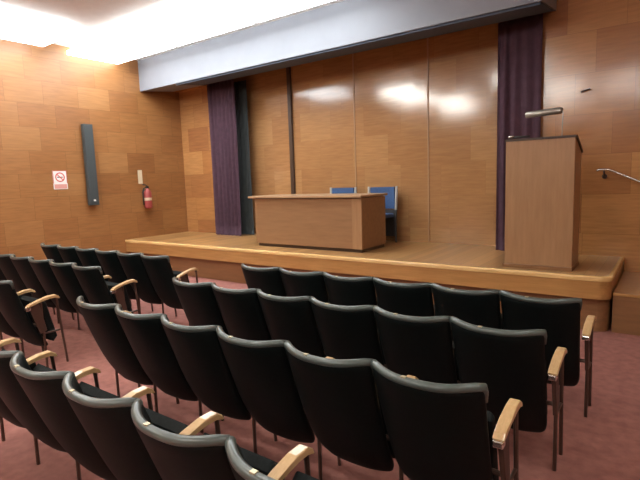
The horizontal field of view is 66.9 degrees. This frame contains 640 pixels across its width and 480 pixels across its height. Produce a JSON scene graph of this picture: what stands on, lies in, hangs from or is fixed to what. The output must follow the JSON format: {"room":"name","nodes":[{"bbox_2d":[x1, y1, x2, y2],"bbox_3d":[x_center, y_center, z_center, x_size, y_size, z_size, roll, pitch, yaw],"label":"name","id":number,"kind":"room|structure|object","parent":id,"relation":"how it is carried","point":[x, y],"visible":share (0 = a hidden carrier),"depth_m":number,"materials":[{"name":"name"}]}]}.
{"room":"auditorium","nodes":[
{"label":"auditorium","id":0,"kind":"room"},
{"bbox_2d":[0,39,187,259],"bbox_3d":[-6.944,-0.906,5.725,0.100,4.210,13.850,3,9,36],"label":"wall","id":1,"kind":"structure","parent":0,"point":[47,93],"depth_m":9.00,"materials":[{"name":"brown wood"}]},
{"bbox_2d":[52,170,67,188],"bbox_3d":[-4.686,-1.084,8.739,0.010,0.335,0.250,3,9,36],"label":"no smoking sign","id":2,"kind":"object","parent":1,"relation":"attached to","point":[60,176],"visible":1,"depth_m":8.73,"materials":[{"name":"white paper"}]},
{"bbox_2d":[81,124,98,204],"bbox_3d":[-4.324,-1.407,9.106,0.135,1.500,0.180,3,9,36],"label":"speaker","id":3,"kind":"object","parent":1,"relation":"attached to","point":[86,129],"visible":1,"depth_m":9.05},
{"bbox_2d":[137,170,142,183],"bbox_3d":[-3.730,-1.308,10.047,0.006,0.280,0.100,3,9,36],"label":"card","id":4,"kind":"object","parent":1,"relation":"attached to","point":[140,180],"visible":1,"depth_m":10.04,"materials":[{"name":"beige paper"}]},
{"bbox_2d":[142,184,152,208],"bbox_3d":[-3.595,-0.910,10.100,0.173,0.510,0.194,-3,7,-10],"label":"fire extinguisher","id":5,"kind":"object","parent":1,"relation":"attached to","point":[146,193],"visible":1,"depth_m":10.05,"materials":[{"name":"red paint"}]},
{"bbox_2d":[0,0,344,60],"bbox_3d":[-1.891,-2.756,1.752,12.763,0.100,13.850,3,9,36],"label":"ceiling","id":6,"kind":"structure","parent":0,"point":[88,20],"depth_m":7.11,"materials":[{"name":"paint"}]},
{"bbox_2d":[0,10,72,46],"bbox_3d":[-4.786,-3.198,7.141,1.000,0.160,1.800,3,9,36],"label":"ceiling light","id":7,"kind":"object","parent":6,"relation":"attached to","point":[16,27],"visible":1,"depth_m":7.35,"materials":[{"name":"white plastic"}]},
{"bbox_2d":[67,27,175,63],"bbox_3d":[-3.526,-3.418,8.559,1.800,0.160,1.000,3,9,36],"label":"ceiling light","id":8,"kind":"object","parent":6,"relation":"attached to","point":[118,46],"visible":0.83,"depth_m":8.40,"materials":[{"name":"white plastic"}]},
{"bbox_2d":[127,0,253,45],"bbox_3d":[-2.012,-3.333,7.464,1.800,0.160,1.000,3,9,36],"label":"ceiling light","id":9,"kind":"object","parent":6,"relation":"attached to","point":[197,20],"visible":0.87,"depth_m":7.30,"materials":[{"name":"white plastic"}]},
{"bbox_2d":[207,0,332,22],"bbox_3d":[-0.499,-3.248,6.369,1.800,0.160,1.000,3,9,36],"label":"ceiling light","id":10,"kind":"object","parent":6,"relation":"attached to","point":[258,11],"visible":1,"depth_m":6.63,"materials":[{"name":"white plastic"}]},
{"bbox_2d":[0,276,639,479],"bbox_3d":[-1.746,1.519,2.285,12.763,0.100,13.850,3,9,36],"label":"floor","id":11,"kind":"structure","parent":0,"point":[604,444],"depth_m":3.27,"materials":[{"name":"carpet"}]},
{"bbox_2d":[0,268,6,280],"bbox_3d":[-4.346,0.560,6.710,0.554,0.884,0.527,3,9,36],"label":"chair","id":12,"kind":"object","parent":11,"relation":"on","point":[2,276],"visible":0.08,"depth_m":6.52,"materials":[{"name":"black fabric"}]},
{"bbox_2d":[0,330,20,348],"bbox_3d":[-3.643,0.722,5.216,0.554,0.884,0.527,3,9,36],"label":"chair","id":13,"kind":"object","parent":11,"relation":"on","point":[1,337],"visible":0.03,"depth_m":5.15,"materials":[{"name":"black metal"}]},
{"bbox_2d":[0,289,43,355],"bbox_3d":[-3.239,0.745,4.924,0.554,0.884,0.527,3,9,36],"label":"chair","id":14,"kind":"object","parent":11,"relation":"on","point":[5,327],"visible":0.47,"depth_m":4.86,"materials":[{"name":"black fabric"}]},
{"bbox_2d":[0,254,54,314],"bbox_3d":[-3.941,0.583,6.417,0.554,0.884,0.527,3,9,36],"label":"chair","id":15,"kind":"object","parent":11,"relation":"on","point":[7,267],"visible":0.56,"depth_m":6.21,"materials":[{"name":"black fabric"}]},
{"bbox_2d":[0,337,56,464],"bbox_3d":[-1.990,0.939,3.028,0.554,0.884,0.527,3,9,36],"label":"chair","id":16,"kind":"object","parent":11,"relation":"on","point":[5,413],"visible":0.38,"depth_m":2.98,"materials":[{"name":"black fabric"}]},
{"bbox_2d":[0,280,68,366],"bbox_3d":[-2.834,0.768,4.631,0.554,0.884,0.527,3,9,36],"label":"chair","id":17,"kind":"object","parent":11,"relation":"on","point":[29,317],"visible":1,"depth_m":4.51,"materials":[{"name":"black fabric"}]},
{"bbox_2d":[10,254,74,323],"bbox_3d":[-3.536,0.605,6.124,0.554,0.884,0.527,3,9,36],"label":"chair","id":18,"kind":"object","parent":11,"relation":"on","point":[22,265],"visible":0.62,"depth_m":5.94,"materials":[{"name":"black fabric"}]},
{"bbox_2d":[0,350,100,479],"bbox_3d":[-1.585,0.962,2.736,0.554,0.884,0.527,3,9,36],"label":"chair","id":19,"kind":"object","parent":11,"relation":"on","point":[12,394],"visible":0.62,"depth_m":2.58,"materials":[{"name":"black fabric"}]},
{"bbox_2d":[40,243,63,262],"bbox_3d":[-3.832,0.470,7.287,0.554,0.884,0.527,3,9,36],"label":"chair","id":20,"kind":"object","parent":11,"relation":"on","point":[50,251],"visible":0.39,"depth_m":7.03,"materials":[{"name":"black fabric"}]},
{"bbox_2d":[28,257,79,329],"bbox_3d":[-3.132,0.628,5.831,0.554,0.884,0.527,3,9,36],"label":"chair","id":21,"kind":"object","parent":11,"relation":"on","point":[42,269],"visible":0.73,"depth_m":5.65,"materials":[{"name":"black fabric"}]},
{"bbox_2d":[57,245,82,266],"bbox_3d":[-3.427,0.493,6.995,0.554,0.884,0.527,3,9,36],"label":"chair","id":22,"kind":"object","parent":11,"relation":"on","point":[68,254],"visible":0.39,"depth_m":6.74,"materials":[{"name":"black fabric"}]},
{"bbox_2d":[49,260,111,314],"bbox_3d":[-2.727,0.651,5.539,0.554,0.884,0.527,3,9,36],"label":"chair","id":23,"kind":"object","parent":11,"relation":"on","point":[64,273],"visible":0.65,"depth_m":5.33,"materials":[{"name":"black fabric"}]},
{"bbox_2d":[10,351,154,479],"bbox_3d":[-1.181,0.984,2.443,0.554,0.884,0.527,3,9,36],"label":"chair","id":24,"kind":"object","parent":11,"relation":"on","point":[44,390],"visible":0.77,"depth_m":2.26,"materials":[{"name":"black fabric"}]},
{"bbox_2d":[75,246,131,306],"bbox_3d":[-3.022,0.516,6.702,0.554,0.884,0.527,3,9,36],"label":"chair","id":25,"kind":"object","parent":11,"relation":"on","point":[88,257],"visible":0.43,"depth_m":6.45,"materials":[{"name":"black fabric"}]},
{"bbox_2d":[72,263,139,313],"bbox_3d":[-2.322,0.674,5.246,0.554,0.884,0.527,3,9,36],"label":"chair","id":26,"kind":"object","parent":11,"relation":"on","point":[96,289],"visible":0.78,"depth_m":5.07,"materials":[{"name":"black fabric"}]},
{"bbox_2d":[95,248,152,313],"bbox_3d":[-2.617,0.539,6.409,0.554,0.884,0.527,3,9,36],"label":"chair","id":27,"kind":"object","parent":11,"relation":"on","point":[109,261],"visible":0.59,"depth_m":6.21,"materials":[{"name":"black fabric"}]},
{"bbox_2d":[76,296,178,412],"bbox_3d":[-1.466,0.845,3.639,0.554,0.884,0.527,3,9,36],"label":"chair","id":28,"kind":"object","parent":11,"relation":"on","point":[102,321],"visible":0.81,"depth_m":3.47,"materials":[{"name":"black fabric"}]},
{"bbox_2d":[62,372,223,479],"bbox_3d":[-0.776,1.007,2.150,0.554,0.884,0.527,3,9,36],"label":"chair","id":29,"kind":"object","parent":11,"relation":"on","point":[108,423],"visible":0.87,"depth_m":1.94,"materials":[{"name":"black fabric"}]},
{"bbox_2d":[116,251,176,315],"bbox_3d":[-2.213,0.561,6.116,0.554,0.884,0.527,3,9,36],"label":"chair","id":30,"kind":"object","parent":11,"relation":"on","point":[132,264],"visible":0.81,"depth_m":5.95,"materials":[{"name":"black fabric"}]},
{"bbox_2d":[115,304,223,432],"bbox_3d":[-1.061,0.868,3.346,0.554,0.884,0.527,3,9,36],"label":"chair","id":31,"kind":"object","parent":11,"relation":"on","point":[146,335],"visible":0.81,"depth_m":3.17,"materials":[{"name":"black fabric"}]},
{"bbox_2d":[140,253,198,325],"bbox_3d":[-1.808,0.584,5.824,0.554,0.884,0.527,3,9,36],"label":"chair","id":32,"kind":"object","parent":11,"relation":"on","point":[159,270],"visible":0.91,"depth_m":5.66,"materials":[{"name":"black fabric"}]},
{"bbox_2d":[172,277,228,334],"bbox_3d":[-0.951,0.751,4.254,0.554,0.884,0.527,3,9,36],"label":"chair","id":33,"kind":"object","parent":11,"relation":"on","point":[198,301],"visible":0.6,"depth_m":4.04,"materials":[{"name":"black fabric"}]},
{"bbox_2d":[161,314,276,453],"bbox_3d":[-0.656,0.890,3.054,0.554,0.884,0.527,3,9,36],"label":"chair","id":34,"kind":"object","parent":11,"relation":"on","point":[198,352],"visible":0.83,"depth_m":2.88,"materials":[{"name":"black fabric"}]},
{"bbox_2d":[131,399,314,479],"bbox_3d":[-0.371,1.030,1.858,0.554,0.884,0.527,3,9,36],"label":"chair","id":35,"kind":"object","parent":11,"relation":"on","point":[175,456],"visible":0.94,"depth_m":1.61,"materials":[{"name":"black fabric"}]},
{"bbox_2d":[211,282,271,340],"bbox_3d":[-0.546,0.773,3.962,0.554,0.884,0.527,3,9,36],"label":"chair","id":36,"kind":"object","parent":11,"relation":"on","point":[241,311],"visible":0.6,"depth_m":3.76,"materials":[{"name":"black fabric"}]},
{"bbox_2d":[241,263,286,296],"bbox_3d":[-0.451,0.660,4.843,0.554,0.884,0.527,3,9,36],"label":"chair","id":37,"kind":"object","parent":11,"relation":"on","point":[269,280],"visible":0.41,"depth_m":4.60,"materials":[{"name":"black fabric"}]},
{"bbox_2d":[225,436,318,479],"bbox_3d":[0.034,1.053,1.565,0.554,0.884,0.527,3,9,36],"label":"chair","id":38,"kind":"object","parent":11,"relation":"on","point":[241,470],"visible":1,"depth_m":1.42,"materials":[{"name":"black fabric"}]},
{"bbox_2d":[216,326,340,479],"bbox_3d":[-0.251,0.913,2.761,0.554,0.884,0.527,3,9,36],"label":"chair","id":39,"kind":"object","parent":11,"relation":"on","point":[261,372],"visible":0.86,"depth_m":2.59,"materials":[{"name":"black fabric"}]},
{"bbox_2d":[257,289,325,357],"bbox_3d":[-0.141,0.796,3.669,0.554,0.884,0.527,3,9,36],"label":"chair","id":40,"kind":"object","parent":11,"relation":"on","point":[292,319],"visible":0.65,"depth_m":3.46,"materials":[{"name":"black fabric"}]},
{"bbox_2d":[279,267,329,303],"bbox_3d":[-0.047,0.683,4.550,0.554,0.884,0.527,3,9,36],"label":"chair","id":41,"kind":"object","parent":11,"relation":"on","point":[296,284],"visible":0.48,"depth_m":4.31,"materials":[{"name":"black fabric"}]},
{"bbox_2d":[310,296,386,367],"bbox_3d":[0.263,0.819,3.376,0.554,0.884,0.527,3,9,36],"label":"chair","id":42,"kind":"object","parent":11,"relation":"on","point":[345,332],"visible":0.5,"depth_m":3.17,"materials":[{"name":"black fabric"}]},
{"bbox_2d":[323,272,378,327],"bbox_3d":[0.358,0.706,4.257,0.554,0.884,0.527,3,9,36],"label":"chair","id":43,"kind":"object","parent":11,"relation":"on","point":[344,291],"visible":0.49,"depth_m":4.02,"materials":[{"name":"black fabric"}]},
{"bbox_2d":[284,340,418,479],"bbox_3d":[0.153,0.936,2.468,0.554,0.884,0.527,3,9,36],"label":"chair","id":44,"kind":"object","parent":11,"relation":"on","point":[340,400],"visible":0.86,"depth_m":2.30,"materials":[{"name":"black fabric"}]},
{"bbox_2d":[125,232,623,331],"bbox_3d":[0.035,0.377,8.118,8.504,0.602,1.833,3,9,36],"label":"stage","id":45,"kind":"object","parent":11,"relation":"on","point":[595,279],"visible":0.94,"depth_m":6.53,"materials":[{"name":"brown wood"}]},
{"bbox_2d":[234,80,254,234],"bbox_3d":[-1.554,-1.647,9.877,0.370,3.081,0.059,3,9,36],"label":"curtain","id":46,"kind":"object","parent":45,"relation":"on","point":[245,186],"visible":0.94,"depth_m":9.87,"materials":[{"name":"grey fabric"}]},
{"bbox_2d":[248,193,387,252],"bbox_3d":[-0.069,-0.316,7.891,2.220,0.840,0.800,3,9,36],"label":"desk","id":47,"kind":"object","parent":45,"relation":"on","point":[346,222],"visible":1,"depth_m":7.44,"materials":[{"name":"brown wood"}]},
{"bbox_2d":[330,187,356,193],"bbox_3d":[0.301,-0.448,8.478,0.566,0.932,0.525,3,9,36],"label":"chair","id":48,"kind":"object","parent":45,"relation":"on","point":[332,190],"visible":0.15,"depth_m":8.62,"materials":[{"name":"blue fabric"}]},
{"bbox_2d":[368,186,397,242],"bbox_3d":[0.940,-0.412,8.015,0.566,0.932,0.525,3,9,36],"label":"chair","id":49,"kind":"object","parent":45,"relation":"on","point":[391,200],"visible":0.52,"depth_m":8.07,"materials":[{"name":"blue fabric"}]},
{"bbox_2d":[502,135,582,271],"bbox_3d":[2.549,-0.426,5.558,0.734,1.459,0.500,3,9,36],"label":"lectern","id":50,"kind":"object","parent":45,"relation":"on","point":[543,182],"visible":1,"depth_m":5.36,"materials":[{"name":"brown wood"}]},
{"bbox_2d":[508,135,529,138],"bbox_3d":[2.233,-1.163,5.450,0.232,0.043,0.054,3,9,36],"label":"microphone","id":51,"kind":"object","parent":50,"relation":"on","point":[510,136],"visible":1,"depth_m":5.46,"materials":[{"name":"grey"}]},
{"bbox_2d":[525,107,563,132],"bbox_3d":[2.521,-1.276,5.432,0.425,0.387,0.126,3,9,36],"label":"reading lamp","id":52,"kind":"object","parent":50,"relation":"on","point":[559,110],"visible":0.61,"depth_m":5.41,"materials":[{"name":"grey metal"}]},
{"bbox_2d":[373,277,435,316],"bbox_3d":[0.763,0.729,3.964,0.554,0.884,0.527,3,9,36],"label":"chair","id":53,"kind":"object","parent":11,"relation":"on","point":[410,299],"visible":0.46,"depth_m":3.73,"materials":[{"name":"black fabric"}]},
{"bbox_2d":[373,305,460,383],"bbox_3d":[0.668,0.842,3.083,0.554,0.884,0.527,3,9,36],"label":"chair","id":54,"kind":"object","parent":11,"relation":"on","point":[423,348],"visible":0.58,"depth_m":2.90,"materials":[{"name":"black fabric"}]},
{"bbox_2d":[371,359,522,479],"bbox_3d":[0.558,0.959,2.175,0.554,0.884,0.527,3,9,36],"label":"chair","id":55,"kind":"object","parent":11,"relation":"on","point":[436,431],"visible":1,"depth_m":2.01,"materials":[{"name":"black fabric"}]},
{"bbox_2d":[431,283,503,340],"bbox_3d":[1.168,0.751,3.672,0.554,0.884,0.527,3,9,36],"label":"chair","id":56,"kind":"object","parent":11,"relation":"on","point":[475,307],"visible":0.44,"depth_m":3.44,"materials":[{"name":"black fabric"}]},
{"bbox_2d":[450,316,566,470],"bbox_3d":[1.073,0.864,2.791,0.554,0.884,0.527,3,9,36],"label":"chair","id":57,"kind":"object","parent":11,"relation":"on","point":[511,363],"visible":0.83,"depth_m":2.64,"materials":[{"name":"black fabric"}]},
{"bbox_2d":[499,290,595,416],"bbox_3d":[1.572,0.774,3.379,0.554,0.884,0.527,3,9,36],"label":"chair","id":58,"kind":"object","parent":11,"relation":"on","point":[560,318],"visible":0.77,"depth_m":3.20,"materials":[{"name":"black fabric"}]},
{"bbox_2d":[611,271,639,335],"bbox_3d":[3.941,0.705,5.158,1.315,0.420,1.302,3,9,36],"label":"steps","id":59,"kind":"structure","parent":11,"relation":"on","point":[626,295],"depth_m":4.99,"materials":[{"name":"brown wood"}]},
{"bbox_2d":[234,23,497,245],"bbox_3d":[2.182,-1.436,7.487,12.563,4.210,0.100,3,9,36],"label":"wall","id":60,"kind":"structure","parent":0,"point":[390,82],"depth_m":8.01,"materials":[{"name":"brown wood"}]},
{"bbox_2d":[286,67,295,193],"bbox_3d":[-0.550,-1.871,9.327,0.080,3.600,0.050,3,9,36],"label":"trim","id":61,"kind":"structure","parent":60,"relation":"attached to","point":[288,69],"depth_m":9.27,"materials":[{"name":"black metal"}]},
{"bbox_2d":[352,54,356,186],"bbox_3d":[0.611,-1.808,8.511,0.024,3.600,0.012,3,9,36],"label":"trim","id":62,"kind":"structure","parent":60,"relation":"attached to","point":[352,54],"depth_m":8.46,"materials":[{"name":"brown wood"}]},
{"bbox_2d":[427,38,429,241],"bbox_3d":[1.720,-1.746,7.709,0.024,3.600,0.012,3,9,36],"label":"trim","id":63,"kind":"structure","parent":60,"relation":"attached to","point":[427,38],"depth_m":7.70,"materials":[{"name":"brown wood"}]},
{"bbox_2d":[174,0,639,271],"bbox_3d":[2.039,-1.407,7.290,12.563,4.210,0.390,3,9,36],"label":"wall","id":64,"kind":"structure","parent":0,"point":[594,45],"depth_m":6.04,"materials":[{"name":"brown wood"}]},
{"bbox_2d":[207,79,240,235],"bbox_3d":[-1.946,-1.630,9.848,0.770,3.081,0.078,3,9,36],"label":"stage curtain","id":65,"kind":"object","parent":64,"relation":"hanging from","point":[221,95],"visible":0.99,"depth_m":9.83,"materials":[{"name":"purple fabric"}]},
{"bbox_2d":[138,0,556,91],"bbox_3d":[-0.364,-3.230,8.011,7.663,0.610,0.834,3,9,36],"label":"bulkhead","id":66,"kind":"object","parent":64,"relation":"attached to","point":[347,22],"depth_m":7.38,"materials":[{"name":"paint"}]},
{"bbox_2d":[176,1,552,84],"bbox_3d":[0.070,-2.926,7.692,6.520,0.112,0.690,3,9,36],"label":"pelmet","id":67,"kind":"object","parent":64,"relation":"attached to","point":[536,8],"visible":1,"depth_m":6.92,"materials":[{"name":"metal"}]},
{"bbox_2d":[496,13,542,250],"bbox_3d":[2.663,-1.371,6.514,0.560,3.081,0.052,3,9,36],"label":"stage curtain","id":68,"kind":"object","parent":64,"relation":"hanging from","point":[520,40],"visible":0.55,"depth_m":6.45,"materials":[{"name":"purple fabric"}]},
{"bbox_2d":[596,169,639,182],"bbox_3d":[3.860,-0.646,5.763,1.009,0.440,0.104,3,9,36],"label":"handrail","id":69,"kind":"object","parent":64,"relation":"attached to","point":[604,176],"visible":1,"depth_m":5.88,"materials":[{"name":"silver metal"}]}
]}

